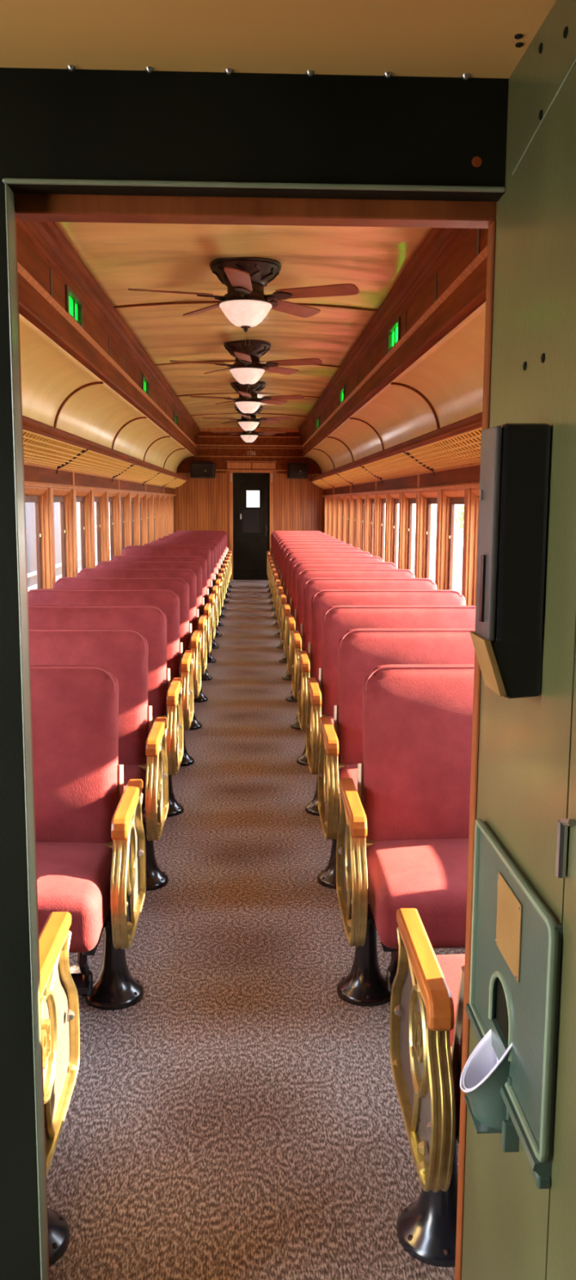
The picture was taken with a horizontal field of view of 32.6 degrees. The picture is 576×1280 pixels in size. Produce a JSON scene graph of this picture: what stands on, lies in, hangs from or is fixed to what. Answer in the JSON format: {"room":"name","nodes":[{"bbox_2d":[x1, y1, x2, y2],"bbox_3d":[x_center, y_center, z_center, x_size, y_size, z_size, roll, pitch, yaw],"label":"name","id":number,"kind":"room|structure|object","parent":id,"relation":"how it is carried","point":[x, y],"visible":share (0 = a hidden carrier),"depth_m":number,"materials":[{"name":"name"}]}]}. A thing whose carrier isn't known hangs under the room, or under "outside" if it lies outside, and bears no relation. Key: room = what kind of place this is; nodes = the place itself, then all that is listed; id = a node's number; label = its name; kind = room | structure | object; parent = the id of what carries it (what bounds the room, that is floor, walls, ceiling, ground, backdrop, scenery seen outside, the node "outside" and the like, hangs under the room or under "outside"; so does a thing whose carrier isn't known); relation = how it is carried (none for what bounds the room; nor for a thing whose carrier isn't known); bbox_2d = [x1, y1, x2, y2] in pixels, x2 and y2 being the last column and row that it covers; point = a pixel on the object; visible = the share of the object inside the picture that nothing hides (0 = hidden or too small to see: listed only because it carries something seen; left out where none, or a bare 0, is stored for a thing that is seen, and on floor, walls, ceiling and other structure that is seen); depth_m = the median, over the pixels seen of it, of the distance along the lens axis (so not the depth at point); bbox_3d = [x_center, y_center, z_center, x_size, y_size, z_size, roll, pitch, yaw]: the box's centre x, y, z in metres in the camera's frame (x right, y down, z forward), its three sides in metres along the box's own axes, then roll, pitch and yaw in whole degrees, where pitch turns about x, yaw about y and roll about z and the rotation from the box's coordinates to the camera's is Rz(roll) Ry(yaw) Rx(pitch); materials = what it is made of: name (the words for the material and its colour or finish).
{"room":"train carriage","nodes":[
{"label":"train carriage","id":0,"kind":"room"},
{"bbox_2d":[22,432,176,589],"bbox_3d":[-1.790,-0.958,9.802,0.119,2.050,17.000,0,8,-2],"label":"wall","id":1,"kind":"structure","parent":0,"point":[40,476],"depth_m":8.62,"materials":[{"name":"brown wood"}]},
{"bbox_2d":[24,485,47,589],"bbox_3d":[-1.681,-0.598,6.436,0.085,0.795,0.770,0,8,-2],"label":"window","id":2,"kind":"structure","parent":1,"relation":"in","point":[33,494],"depth_m":6.76,"materials":[{"name":"brown wood"}]},
{"bbox_2d":[22,415,90,468],"bbox_3d":[-1.477,-1.104,5.609,0.260,0.240,2.838,0,8,-2],"label":"luggage rack","id":3,"kind":"object","parent":1,"relation":"attached to","point":[64,440],"visible":0.7,"depth_m":5.99,"materials":[{"name":"wood"}]},
{"bbox_2d":[53,488,71,577],"bbox_3d":[-1.714,-0.723,7.327,0.085,0.795,0.770,0,8,-2],"label":"window","id":4,"kind":"structure","parent":1,"relation":"in","point":[60,494],"depth_m":7.66,"materials":[{"name":"brown wood"}]},
{"bbox_2d":[75,489,89,568],"bbox_3d":[-1.748,-0.849,8.218,0.085,0.795,0.770,0,8,-2],"label":"window","id":5,"kind":"structure","parent":1,"relation":"in","point":[80,494],"depth_m":8.55,"materials":[{"name":"brown wood"}]},
{"bbox_2d":[55,440,137,478],"bbox_3d":[-1.583,-1.501,8.429,0.260,0.240,2.838,0,8,-2],"label":"luggage rack","id":6,"kind":"object","parent":1,"relation":"attached to","point":[99,459],"visible":0.98,"depth_m":8.05,"materials":[{"name":"brown metal"}]},
{"bbox_2d":[93,490,105,564],"bbox_3d":[-1.781,-0.974,9.108,0.085,0.795,0.770,0,8,-2],"label":"window","id":7,"kind":"structure","parent":1,"relation":"in","point":[97,494],"depth_m":9.44,"materials":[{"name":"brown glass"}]},
{"bbox_2d":[108,491,117,559],"bbox_3d":[-1.815,-1.099,9.999,0.085,0.795,0.770,0,8,-2],"label":"window","id":8,"kind":"structure","parent":1,"relation":"in","point":[112,500],"depth_m":10.33,"materials":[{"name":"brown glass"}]},
{"bbox_2d":[120,492,128,555],"bbox_3d":[-1.848,-1.224,10.889,0.085,0.795,0.770,0,8,-2],"label":"window","id":9,"kind":"structure","parent":1,"relation":"in","point":[122,495],"depth_m":11.22,"materials":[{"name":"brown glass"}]},
{"bbox_2d":[131,493,137,545],"bbox_3d":[-1.882,-1.350,11.780,0.085,0.795,0.770,0,8,-2],"label":"window","id":10,"kind":"structure","parent":1,"relation":"in","point":[133,495],"depth_m":12.11,"materials":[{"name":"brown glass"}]},
{"bbox_2d":[111,457,162,482],"bbox_3d":[-1.689,-1.898,11.249,0.260,0.240,2.838,0,8,-2],"label":"luggage rack","id":11,"kind":"object","parent":1,"relation":"attached to","point":[142,471],"visible":0.98,"depth_m":10.96,"materials":[{"name":"wood"}]},
{"bbox_2d":[139,493,145,545],"bbox_3d":[-1.915,-1.475,12.671,0.085,0.795,0.770,0,8,-2],"label":"window","id":12,"kind":"structure","parent":1,"relation":"in","point":[141,495],"depth_m":13.01,"materials":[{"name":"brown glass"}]},
{"bbox_2d":[146,493,151,543],"bbox_3d":[-1.949,-1.601,13.561,0.085,0.795,0.770,0,8,-2],"label":"window","id":13,"kind":"structure","parent":1,"relation":"in","point":[148,495],"depth_m":13.90,"materials":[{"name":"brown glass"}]},
{"bbox_2d":[142,467,178,486],"bbox_3d":[-1.795,-2.295,14.070,0.260,0.240,2.838,0,8,-2],"label":"luggage rack","id":14,"kind":"object","parent":1,"relation":"attached to","point":[165,477],"visible":0.97,"depth_m":13.84,"materials":[{"name":"wood"}]},
{"bbox_2d":[162,473,188,488],"bbox_3d":[-1.895,-2.670,16.737,0.260,0.240,2.529,0,8,-2],"label":"luggage rack","id":15,"kind":"object","parent":1,"relation":"attached to","point":[178,482],"visible":1,"depth_m":16.55,"materials":[{"name":"wood"}]},
{"bbox_2d":[19,314,195,472],"bbox_3d":[-1.569,-1.985,9.641,0.382,0.408,16.850,0,8,-2],"label":"ceiling","id":16,"kind":"structure","parent":0,"point":[59,391],"depth_m":7.13,"materials":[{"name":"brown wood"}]},
{"bbox_2d":[16,214,199,456],"bbox_3d":[-1.341,-2.443,9.610,0.112,0.530,16.900,0,8,-2],"label":"wall","id":17,"kind":"structure","parent":0,"point":[105,344],"depth_m":5.98,"materials":[{"name":"brown wood"}]},
{"bbox_2d":[65,284,83,328],"bbox_3d":[-1.225,-1.883,5.591,0.042,0.150,0.500,0,8,-2],"label":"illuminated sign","id":18,"kind":"structure","parent":17,"relation":"in","point":[73,305],"depth_m":5.64,"materials":[{"name":"green"}]},
{"bbox_2d":[54,222,431,429],"bbox_3d":[-0.392,-2.697,9.610,1.812,0.091,16.901,0,8,-2],"label":"ceiling","id":19,"kind":"structure","parent":0,"point":[120,257],"depth_m":6.28,"materials":[{"name":"brown wood"}]},
{"bbox_2d":[128,257,359,332],"bbox_3d":[-0.254,-1.924,5.640,1.289,0.464,1.258,0,8,-2],"label":"ceiling fan","id":20,"kind":"object","parent":19,"relation":"hanging from","point":[246,304],"visible":1,"depth_m":5.57,"materials":[{"name":"wood"}]},
{"bbox_2d":[169,339,322,397],"bbox_3d":[-0.360,-2.321,8.460,1.289,0.464,1.258,0,8,-2],"label":"ceiling fan","id":21,"kind":"object","parent":19,"relation":"hanging from","point":[247,370],"visible":1,"depth_m":8.38,"materials":[{"name":"wood"}]},
{"bbox_2d":[190,381,304,416],"bbox_3d":[-0.466,-2.718,11.280,1.289,0.464,1.258,0,8,-2],"label":"ceiling fan","id":22,"kind":"object","parent":19,"relation":"hanging from","point":[247,405],"visible":0.96,"depth_m":11.21,"materials":[{"name":"brown metal"}]},
{"bbox_2d":[202,405,293,432],"bbox_3d":[-0.572,-3.115,14.101,1.289,0.464,1.258,0,8,-2],"label":"ceiling fan","id":23,"kind":"object","parent":19,"relation":"hanging from","point":[250,423],"visible":0.91,"depth_m":14.04,"materials":[{"name":"brown metal"}]},
{"bbox_2d":[210,422,286,444],"bbox_3d":[-0.678,-3.512,16.921,1.289,0.464,1.258,0,8,-2],"label":"ceiling fan","id":24,"kind":"object","parent":19,"relation":"hanging from","point":[249,437],"visible":0.8,"depth_m":16.86,"materials":[{"name":"brown metal"}]},
{"bbox_2d":[174,427,324,580],"bbox_3d":[-0.712,-2.550,18.118,2.960,2.900,0.100,0,8,-2],"label":"wall","id":25,"kind":"structure","parent":0,"point":[200,504],"depth_m":18.05,"materials":[{"name":"brown wood"}]},
{"bbox_2d":[190,462,215,478],"bbox_3d":[-1.543,-3.075,17.872,0.440,0.280,0.258,0,8,-2],"label":"loudspeaker","id":26,"kind":"object","parent":25,"relation":"attached to","point":[197,469],"visible":1,"depth_m":17.75,"materials":[{"name":"black"}]},
{"bbox_2d":[191,463,213,476],"bbox_3d":[-1.538,-3.059,17.756,0.380,0.220,0.011,0,8,-2],"label":"grille","id":27,"kind":"object","parent":26,"relation":"attached to","point":[197,469],"depth_m":17.75,"materials":[{"name":"black"}]},
{"bbox_2d":[232,472,270,580],"bbox_3d":[-0.676,-2.086,18.177,0.675,1.965,0.115,0,8,-2],"label":"door","id":28,"kind":"structure","parent":25,"relation":"in","point":[251,524],"depth_m":18.20,"materials":[{"name":"wood"}]},
{"bbox_2d":[229,471,273,580],"bbox_3d":[-0.676,-2.111,18.178,0.805,2.015,0.085,0,8,-2],"label":"door frame","id":29,"kind":"structure","parent":25,"relation":"attached to","point":[231,500],"depth_m":18.11,"materials":[{"name":"brown wood"}]},
{"bbox_2d":[287,462,307,479],"bbox_3d":[0.176,-3.075,17.937,0.360,0.280,0.258,0,8,-2],"label":"loudspeaker","id":30,"kind":"object","parent":25,"relation":"attached to","point":[295,470],"visible":1,"depth_m":17.82,"materials":[{"name":"black"}]},
{"bbox_2d":[289,464,306,476],"bbox_3d":[0.180,-3.059,17.820,0.300,0.220,0.011,0,8,-2],"label":"grille","id":31,"kind":"object","parent":30,"relation":"attached to","point":[295,470],"depth_m":17.82,"materials":[{"name":"black"}]},
{"bbox_2d":[0,67,508,1279],"bbox_3d":[-0.083,-0.200,1.419,3.000,2.900,0.070,0,8,-2],"label":"wall","id":32,"kind":"structure","parent":0,"point":[55,123],"depth_m":1.32,"materials":[{"name":"black metal"}]},
{"bbox_2d":[2,177,506,1279],"bbox_3d":[-0.048,0.305,1.497,0.678,1.879,0.098,0,8,-2],"label":"door frame","id":33,"kind":"structure","parent":32,"relation":"attached to","point":[42,207],"depth_m":1.39,"materials":[{"name":"brown wood"}]},
{"bbox_2d":[46,579,465,1279],"bbox_3d":[-0.373,0.207,9.110,3.000,0.050,20.400,0,8,-2],"label":"floor","id":34,"kind":"structure","parent":0,"point":[242,1118],"depth_m":2.57,"materials":[{"name":"carpet"}]},
{"bbox_2d":[39,911,79,1266],"bbox_3d":[-0.963,0.715,1.884,1.067,0.950,0.639,0,8,-2],"label":"seat","id":35,"kind":"object","parent":34,"relation":"on","point":[60,1002],"visible":0.52,"depth_m":1.97,"materials":[{"name":"metal"}]},
{"bbox_2d":[30,664,146,1010],"bbox_3d":[-0.956,0.584,2.810,1.067,0.950,0.639,0,8,-2],"label":"seat","id":36,"kind":"object","parent":34,"relation":"on","point":[91,843],"visible":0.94,"depth_m":2.91,"materials":[{"name":"fabric"}]},
{"bbox_2d":[35,841,112,952],"bbox_3d":[-0.952,0.698,2.751,0.904,0.172,0.490,0,8,-2],"label":"seat cushion","id":37,"kind":"object","parent":36,"relation":"on","point":[74,877],"depth_m":2.63,"materials":[{"name":"fabric"}]},
{"bbox_2d":[29,628,168,890],"bbox_3d":[-0.988,0.463,3.676,1.067,0.950,0.639,0,8,-2],"label":"seat","id":38,"kind":"object","parent":34,"relation":"on","point":[142,744],"visible":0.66,"depth_m":3.81,"materials":[{"name":"red fabric"}]},
{"bbox_2d":[124,764,146,813],"bbox_3d":[-0.985,0.576,3.616,0.904,0.172,0.490,0,8,-2],"label":"armrest","id":39,"kind":"object","parent":38,"relation":"on","point":[131,771],"depth_m":3.68,"materials":[{"name":"wood"}]},
{"bbox_2d":[28,604,183,817],"bbox_3d":[-1.021,0.341,4.542,1.067,0.950,0.639,0,8,-2],"label":"seat","id":40,"kind":"object","parent":34,"relation":"on","point":[165,698],"visible":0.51,"depth_m":4.68,"materials":[{"name":"red fabric"}]},
{"bbox_2d":[152,715,166,727],"bbox_3d":[-1.017,0.454,4.482,0.904,0.172,0.490,0,8,-2],"label":"armrest","id":41,"kind":"object","parent":40,"relation":"on","point":[153,717],"depth_m":4.64,"materials":[{"name":"wood"}]},
{"bbox_2d":[27,589,194,766],"bbox_3d":[-1.054,0.219,5.407,1.067,0.950,0.639,0,8,-2],"label":"seat","id":42,"kind":"object","parent":34,"relation":"on","point":[180,666],"visible":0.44,"depth_m":5.56,"materials":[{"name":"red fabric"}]},
{"bbox_2d":[53,577,202,729],"bbox_3d":[-1.086,0.097,6.273,1.067,0.950,0.639,0,8,-2],"label":"seat","id":43,"kind":"object","parent":34,"relation":"on","point":[180,588],"visible":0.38,"depth_m":6.43,"materials":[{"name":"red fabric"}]},
{"bbox_2d":[76,568,208,702],"bbox_3d":[-1.119,-0.025,7.139,1.067,0.950,0.639,0,8,-2],"label":"seat","id":44,"kind":"object","parent":34,"relation":"on","point":[188,575],"visible":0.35,"depth_m":7.30,"materials":[{"name":"red fabric"}]},
{"bbox_2d":[95,560,212,680],"bbox_3d":[-1.151,-0.147,8.005,1.067,0.950,0.639,0,8,-2],"label":"seat","id":45,"kind":"object","parent":34,"relation":"on","point":[194,566],"visible":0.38,"depth_m":8.17,"materials":[{"name":"red fabric"}]},
{"bbox_2d":[110,555,216,663],"bbox_3d":[-1.184,-0.269,8.871,1.067,0.950,0.639,0,8,-2],"label":"seat","id":46,"kind":"object","parent":34,"relation":"on","point":[201,560],"visible":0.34,"depth_m":9.04,"materials":[{"name":"red fabric"}]},
{"bbox_2d":[122,545,219,648],"bbox_3d":[-1.217,-0.417,9.748,1.067,1.000,0.669,0,8,-2],"label":"seat","id":47,"kind":"object","parent":34,"relation":"on","point":[150,550],"visible":0.27,"depth_m":9.91,"materials":[{"name":"red fabric"}]},
{"bbox_2d":[143,543,224,626],"bbox_3d":[-1.281,-0.634,11.469,1.067,0.950,0.639,0,8,-2],"label":"seat","id":48,"kind":"object","parent":34,"relation":"on","point":[211,546],"visible":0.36,"depth_m":11.64,"materials":[{"name":"red fabric"}]},
{"bbox_2d":[150,540,226,617],"bbox_3d":[-1.314,-0.756,12.334,1.067,0.950,0.639,0,8,-2],"label":"seat","id":49,"kind":"object","parent":34,"relation":"on","point":[215,544],"visible":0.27,"depth_m":12.51,"materials":[{"name":"red fabric"}]},
{"bbox_2d":[156,537,227,610],"bbox_3d":[-1.347,-0.878,13.200,1.067,0.950,0.639,0,8,-2],"label":"seat","id":50,"kind":"object","parent":34,"relation":"on","point":[220,562],"visible":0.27,"depth_m":13.38,"materials":[{"name":"red fabric"}]},
{"bbox_2d":[162,535,229,603],"bbox_3d":[-1.379,-1.000,14.066,1.067,0.950,0.639,0,8,-2],"label":"seat","id":51,"kind":"object","parent":34,"relation":"on","point":[220,538],"visible":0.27,"depth_m":14.24,"materials":[{"name":"red fabric"}]},
{"bbox_2d":[168,533,230,597],"bbox_3d":[-1.412,-1.122,14.932,1.067,0.950,0.639,0,8,-2],"label":"seat","id":52,"kind":"object","parent":34,"relation":"on","point":[221,535],"visible":0.2,"depth_m":15.11,"materials":[{"name":"red fabric"}]},
{"bbox_2d":[172,532,231,592],"bbox_3d":[-1.444,-1.244,15.798,1.067,0.950,0.639,0,8,-2],"label":"seat","id":53,"kind":"object","parent":34,"relation":"on","point":[228,590],"visible":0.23,"depth_m":15.97,"materials":[{"name":"red fabric"}]},
{"bbox_2d":[176,530,232,587],"bbox_3d":[-1.477,-1.365,16.664,1.067,0.950,0.639,0,8,-2],"label":"seat","id":54,"kind":"object","parent":34,"relation":"on","point":[224,531],"visible":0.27,"depth_m":16.85,"materials":[{"name":"red fabric"}]},
{"bbox_2d":[207,546,222,636],"bbox_3d":[-1.249,-0.512,10.603,1.067,0.950,0.639,0,8,-2],"label":"seat","id":55,"kind":"object","parent":34,"relation":"on","point":[217,582],"visible":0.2,"depth_m":10.74,"materials":[{"name":"red fabric"}]},
{"bbox_2d":[266,530,320,587],"bbox_3d":[0.161,-1.365,16.725,1.067,0.950,0.639,0,8,-2],"label":"seat","id":56,"kind":"object","parent":34,"relation":"on","point":[274,531],"visible":0.21,"depth_m":16.90,"materials":[{"name":"red fabric"}]},
{"bbox_2d":[266,532,325,592],"bbox_3d":[0.194,-1.244,15.859,1.067,0.950,0.639,0,8,-2],"label":"seat","id":57,"kind":"object","parent":34,"relation":"on","point":[275,533],"visible":0.2,"depth_m":16.04,"materials":[{"name":"red fabric"}]},
{"bbox_2d":[267,533,329,597],"bbox_3d":[0.226,-1.122,14.993,1.067,0.950,0.639,0,8,-2],"label":"seat","id":58,"kind":"object","parent":34,"relation":"on","point":[270,595],"visible":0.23,"depth_m":15.17,"materials":[{"name":"red fabric"}]},
{"bbox_2d":[268,536,334,603],"bbox_3d":[0.259,-1.000,14.128,1.067,0.950,0.639,0,8,-2],"label":"seat","id":59,"kind":"object","parent":34,"relation":"on","point":[277,538],"visible":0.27,"depth_m":14.29,"materials":[{"name":"red fabric"}]},
{"bbox_2d":[270,537,340,610],"bbox_3d":[0.291,-0.878,13.262,1.067,0.950,0.639,0,8,-2],"label":"seat","id":60,"kind":"object","parent":34,"relation":"on","point":[279,540],"visible":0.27,"depth_m":13.43,"materials":[{"name":"red fabric"}]},
{"bbox_2d":[271,541,346,617],"bbox_3d":[0.324,-0.756,12.396,1.067,0.950,0.639,0,8,-2],"label":"seat","id":61,"kind":"object","parent":34,"relation":"on","point":[274,571],"visible":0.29,"depth_m":12.56,"materials":[{"name":"red fabric"}]},
{"bbox_2d":[272,543,354,626],"bbox_3d":[0.356,-0.634,11.530,1.067,0.950,0.639,0,8,-2],"label":"seat","id":62,"kind":"object","parent":34,"relation":"on","point":[283,547],"visible":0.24,"depth_m":11.70,"materials":[{"name":"red fabric"}]},
{"bbox_2d":[274,546,362,636],"bbox_3d":[0.389,-0.512,10.664,1.067,0.950,0.639,0,8,-2],"label":"seat","id":63,"kind":"object","parent":34,"relation":"on","point":[286,550],"visible":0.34,"depth_m":10.83,"materials":[{"name":"red fabric"}]},
{"bbox_2d":[276,551,372,648],"bbox_3d":[0.421,-0.391,9.798,1.067,0.950,0.639,0,8,-2],"label":"seat","id":64,"kind":"object","parent":34,"relation":"on","point":[289,556],"visible":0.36,"depth_m":9.96,"materials":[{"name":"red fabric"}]},
{"bbox_2d":[279,555,383,662],"bbox_3d":[0.454,-0.269,8.932,1.067,0.950,0.639,0,8,-2],"label":"seat","id":65,"kind":"object","parent":34,"relation":"on","point":[295,559],"visible":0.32,"depth_m":9.09,"materials":[{"name":"red fabric"}]},
{"bbox_2d":[282,561,398,680],"bbox_3d":[0.487,-0.147,8.067,1.067,0.950,0.639,0,8,-2],"label":"seat","id":66,"kind":"object","parent":34,"relation":"on","point":[298,567],"visible":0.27,"depth_m":8.22,"materials":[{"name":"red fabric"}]},
{"bbox_2d":[285,568,415,702],"bbox_3d":[0.519,-0.025,7.201,1.067,0.950,0.639,0,8,-2],"label":"seat","id":67,"kind":"object","parent":34,"relation":"on","point":[305,575],"visible":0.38,"depth_m":7.35,"materials":[{"name":"red fabric"}]},
{"bbox_2d":[290,577,437,729],"bbox_3d":[0.552,0.097,6.335,1.067,0.950,0.639,0,8,-2],"label":"seat","id":68,"kind":"object","parent":34,"relation":"on","point":[300,642],"visible":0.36,"depth_m":6.48,"materials":[{"name":"red fabric"}]},
{"bbox_2d":[296,589,466,765],"bbox_3d":[0.584,0.219,5.469,1.067,0.950,0.639,0,8,-2],"label":"seat","id":69,"kind":"object","parent":34,"relation":"on","point":[321,602],"visible":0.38,"depth_m":5.61,"materials":[{"name":"red fabric"}]},
{"bbox_2d":[305,605,475,815],"bbox_3d":[0.617,0.341,4.603,1.067,0.950,0.639,0,8,-2],"label":"seat","id":70,"kind":"object","parent":34,"relation":"on","point":[337,620],"visible":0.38,"depth_m":4.74,"materials":[{"name":"red fabric"}]},
{"bbox_2d":[329,715,338,755],"bbox_3d":[0.618,0.454,4.544,0.904,0.172,0.490,0,8,-2],"label":"seat cushion","id":71,"kind":"object","parent":70,"relation":"on","point":[331,717],"depth_m":4.60,"materials":[{"name":"fabric"}]},
{"bbox_2d":[317,628,475,888],"bbox_3d":[0.649,0.463,3.737,1.067,0.950,0.639,0,8,-2],"label":"seat","id":72,"kind":"object","parent":34,"relation":"on","point":[360,651],"visible":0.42,"depth_m":3.85,"materials":[{"name":"red fabric"}]},
{"bbox_2d":[338,764,357,791],"bbox_3d":[0.650,0.576,3.678,0.904,0.172,0.490,0,8,-2],"label":"seat cushion","id":73,"kind":"object","parent":72,"relation":"on","point":[345,771],"depth_m":3.74,"materials":[{"name":"fabric"}]},
{"bbox_2d":[336,664,474,1006],"bbox_3d":[0.682,0.584,2.871,1.067,0.950,0.639,0,8,-2],"label":"seat","id":74,"kind":"object","parent":34,"relation":"on","point":[402,842],"visible":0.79,"depth_m":2.95,"materials":[{"name":"fabric"}]},
{"bbox_2d":[365,838,468,948],"bbox_3d":[0.683,0.698,2.812,0.904,0.172,0.490,0,8,-2],"label":"seat cushion","id":75,"kind":"object","parent":74,"relation":"on","point":[429,876],"depth_m":2.64,"materials":[{"name":"fabric"}]},
{"bbox_2d":[389,908,465,1267],"bbox_3d":[0.752,0.715,1.948,1.067,0.950,0.639,0,8,-2],"label":"seat","id":76,"kind":"object","parent":34,"relation":"on","point":[427,1002],"visible":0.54,"depth_m":1.90,"materials":[{"name":"metal"}]},
{"bbox_2d":[435,954,465,1133],"bbox_3d":[0.747,0.807,2.037,0.904,0.172,0.490,0,8,-2],"label":"seat cushion","id":77,"kind":"object","parent":76,"relation":"on","point":[451,965],"depth_m":2.06,"materials":[{"name":"fabric"}]},
{"bbox_2d":[0,0,556,79],"bbox_3d":[-0.422,-0.595,0.102,1.625,0.034,2.400,0,8,-2],"label":"ceiling","id":78,"kind":"structure","parent":0,"point":[464,39],"depth_m":1.20,"materials":[{"name":"brown"}]},
{"bbox_2d":[303,302,485,473],"bbox_3d":[0.781,-1.985,9.729,0.382,0.408,16.850,0,8,-2],"label":"ceiling","id":79,"kind":"structure","parent":0,"point":[443,387],"depth_m":6.71,"materials":[{"name":"brown wood"}]},
{"bbox_2d":[298,201,497,456],"bbox_3d":[0.555,-2.443,9.681,0.112,0.530,16.900,0,8,-2],"label":"trim panel","id":80,"kind":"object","parent":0,"point":[444,282],"depth_m":5.63,"materials":[{"name":"brown wood"}]},
{"bbox_2d":[387,316,400,352],"bbox_3d":[0.711,-1.997,6.476,0.042,0.150,0.500,0,8,-2],"label":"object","id":81,"kind":"structure","parent":80,"relation":"in","point":[394,332],"depth_m":6.53,"materials":[{"name":"green"}]},
{"bbox_2d":[321,430,481,605],"bbox_3d":[0.989,-0.958,9.907,0.119,2.050,17.000,0,8,-2],"label":"wall","id":82,"kind":"structure","parent":0,"point":[467,477],"depth_m":7.85,"materials":[{"name":"brown wood"}]},
{"bbox_2d":[310,475,335,489],"bbox_3d":[0.573,-2.670,16.830,0.260,0.240,2.529,0,8,-2],"label":"luggage rack","id":83,"kind":"object","parent":82,"relation":"attached to","point":[318,482],"visible":0.95,"depth_m":16.68,"materials":[{"name":"brown metal"}]},
{"bbox_2d":[319,469,354,487],"bbox_3d":[0.673,-2.295,14.162,0.260,0.240,2.838,0,8,-2],"label":"luggage rack","id":84,"kind":"object","parent":82,"relation":"attached to","point":[332,478],"visible":0.98,"depth_m":13.90,"materials":[{"name":"wood"}]},
{"bbox_2d":[351,494,356,547],"bbox_3d":[0.898,-1.475,12.776,0.085,0.795,0.770,0,8,-2],"label":"window","id":85,"kind":"structure","parent":82,"relation":"in","point":[354,496],"depth_m":13.11,"materials":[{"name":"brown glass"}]},
{"bbox_2d":[334,459,382,484],"bbox_3d":[0.779,-1.898,11.342,0.260,0.240,2.838,0,8,-2],"label":"luggage rack","id":86,"kind":"object","parent":82,"relation":"attached to","point":[352,472],"visible":0.98,"depth_m":11.05,"materials":[{"name":"brown metal"}]},
{"bbox_2d":[359,494,364,551],"bbox_3d":[0.931,-1.350,11.886,0.085,0.795,0.770,0,8,-2],"label":"window","id":87,"kind":"structure","parent":82,"relation":"in","point":[362,496],"depth_m":12.23,"materials":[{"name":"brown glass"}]},
{"bbox_2d":[367,493,374,555],"bbox_3d":[0.965,-1.225,10.995,0.085,0.795,0.770,0,8,-2],"label":"window","id":88,"kind":"structure","parent":82,"relation":"in","point":[371,496],"depth_m":11.32,"materials":[{"name":"brown wood"}]},
{"bbox_2d":[377,493,386,561],"bbox_3d":[0.998,-1.099,10.105,0.085,0.795,0.770,0,8,-2],"label":"window","id":89,"kind":"structure","parent":82,"relation":"in","point":[382,509],"depth_m":10.44,"materials":[{"name":"brown wood"}]},
{"bbox_2d":[389,492,399,565],"bbox_3d":[1.032,-0.974,9.214,0.085,0.795,0.770,0,8,-2],"label":"window","id":90,"kind":"structure","parent":82,"relation":"in","point":[395,501],"depth_m":9.54,"materials":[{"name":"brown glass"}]},
{"bbox_2d":[358,442,435,479],"bbox_3d":[0.885,-1.501,8.522,0.260,0.240,2.838,0,8,-2],"label":"luggage rack","id":91,"kind":"object","parent":82,"relation":"attached to","point":[393,461],"visible":0.99,"depth_m":8.14,"materials":[{"name":"wood"}]},
{"bbox_2d":[403,491,416,571],"bbox_3d":[1.065,-0.849,8.323,0.085,0.795,0.770,0,8,-2],"label":"window","id":92,"kind":"structure","parent":82,"relation":"in","point":[411,495],"depth_m":8.65,"materials":[{"name":"brown wood"}]},
{"bbox_2d":[421,490,437,578],"bbox_3d":[1.099,-0.723,7.433,0.085,0.795,0.770,0,8,-2],"label":"window","id":93,"kind":"structure","parent":82,"relation":"in","point":[431,496],"depth_m":7.76,"materials":[{"name":"brown wood"}]},
{"bbox_2d":[400,412,482,471],"bbox_3d":[0.991,-1.104,5.702,0.260,0.240,2.838,0,8,-2],"label":"luggage rack","id":94,"kind":"object","parent":82,"relation":"attached to","point":[437,460],"visible":0.65,"depth_m":5.81,"materials":[{"name":"brown metal"}]},
{"bbox_2d":[443,488,464,590],"bbox_3d":[1.132,-0.598,6.542,0.085,0.795,0.770,0,8,-2],"label":"window","id":95,"kind":"structure","parent":82,"relation":"in","point":[456,496],"depth_m":6.87,"materials":[{"name":"brown wood"}]},
{"bbox_2d":[471,487,479,605],"bbox_3d":[1.166,-0.473,5.652,0.085,0.795,0.770,0,8,-2],"label":"window","id":96,"kind":"structure","parent":82,"relation":"in","point":[476,491],"depth_m":6.00,"materials":[{"name":"brown wood"}]},
{"bbox_2d":[396,546,462,593],"bbox_3d":[-0.416,1.331,10.277,120.000,0.100,100.000,0,8,-2],"label":"ground","id":97,"kind":"structure","parent":0,"point":[458,551],"depth_m":42.66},
{"bbox_2d":[25,502,111,591],"bbox_3d":[-4.904,-2.027,19.489,2.825,3.860,32.500,0,8,-2],"label":"railcar","id":98,"kind":"object","parent":97,"relation":"on","point":[29,506],"visible":0.02,"depth_m":13.94,"materials":[{"name":"paint"}]},
{"bbox_2d":[461,0,575,1279],"bbox_3d":[0.358,0.409,0.296,0.053,2.012,2.445,0,8,-2],"label":"wall","id":99,"kind":"structure","parent":0,"point":[513,1228],"depth_m":1.16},
{"bbox_2d":[470,422,551,698],"bbox_3d":[0.264,-0.094,1.184,0.071,0.321,0.078,0,8,-2],"label":"dispenser","id":100,"kind":"object","parent":99,"relation":"attached to","point":[507,640],"visible":1,"depth_m":1.15,"materials":[{"name":"black"}]},
{"bbox_2d":[459,817,575,1189],"bbox_3d":[0.267,0.412,1.277,0.062,0.500,0.394,0,8,-2],"label":"water dispenser","id":101,"kind":"object","parent":99,"relation":"attached to","point":[508,1081],"visible":1,"depth_m":1.26,"materials":[{"name":"green metal"}]},
{"bbox_2d":[459,1029,519,1152],"bbox_3d":[0.265,0.579,1.324,0.062,0.156,0.130,0,8,-2],"label":"cup","id":102,"kind":"object","parent":101,"relation":"on","point":[489,1078],"depth_m":1.30,"materials":[{"name":"grey"}]},
{"label":"outside","id":103,"kind":"structure","parent":0,"visible":0},
{"bbox_2d":[455,505,464,533],"bbox_3d":[12.112,-7.607,63.012,2.730,3.064,2.762,4,9,23],"label":"tree","id":104,"kind":"object","parent":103,"point":[460,518],"visible":0.14,"depth_m":62.89,"materials":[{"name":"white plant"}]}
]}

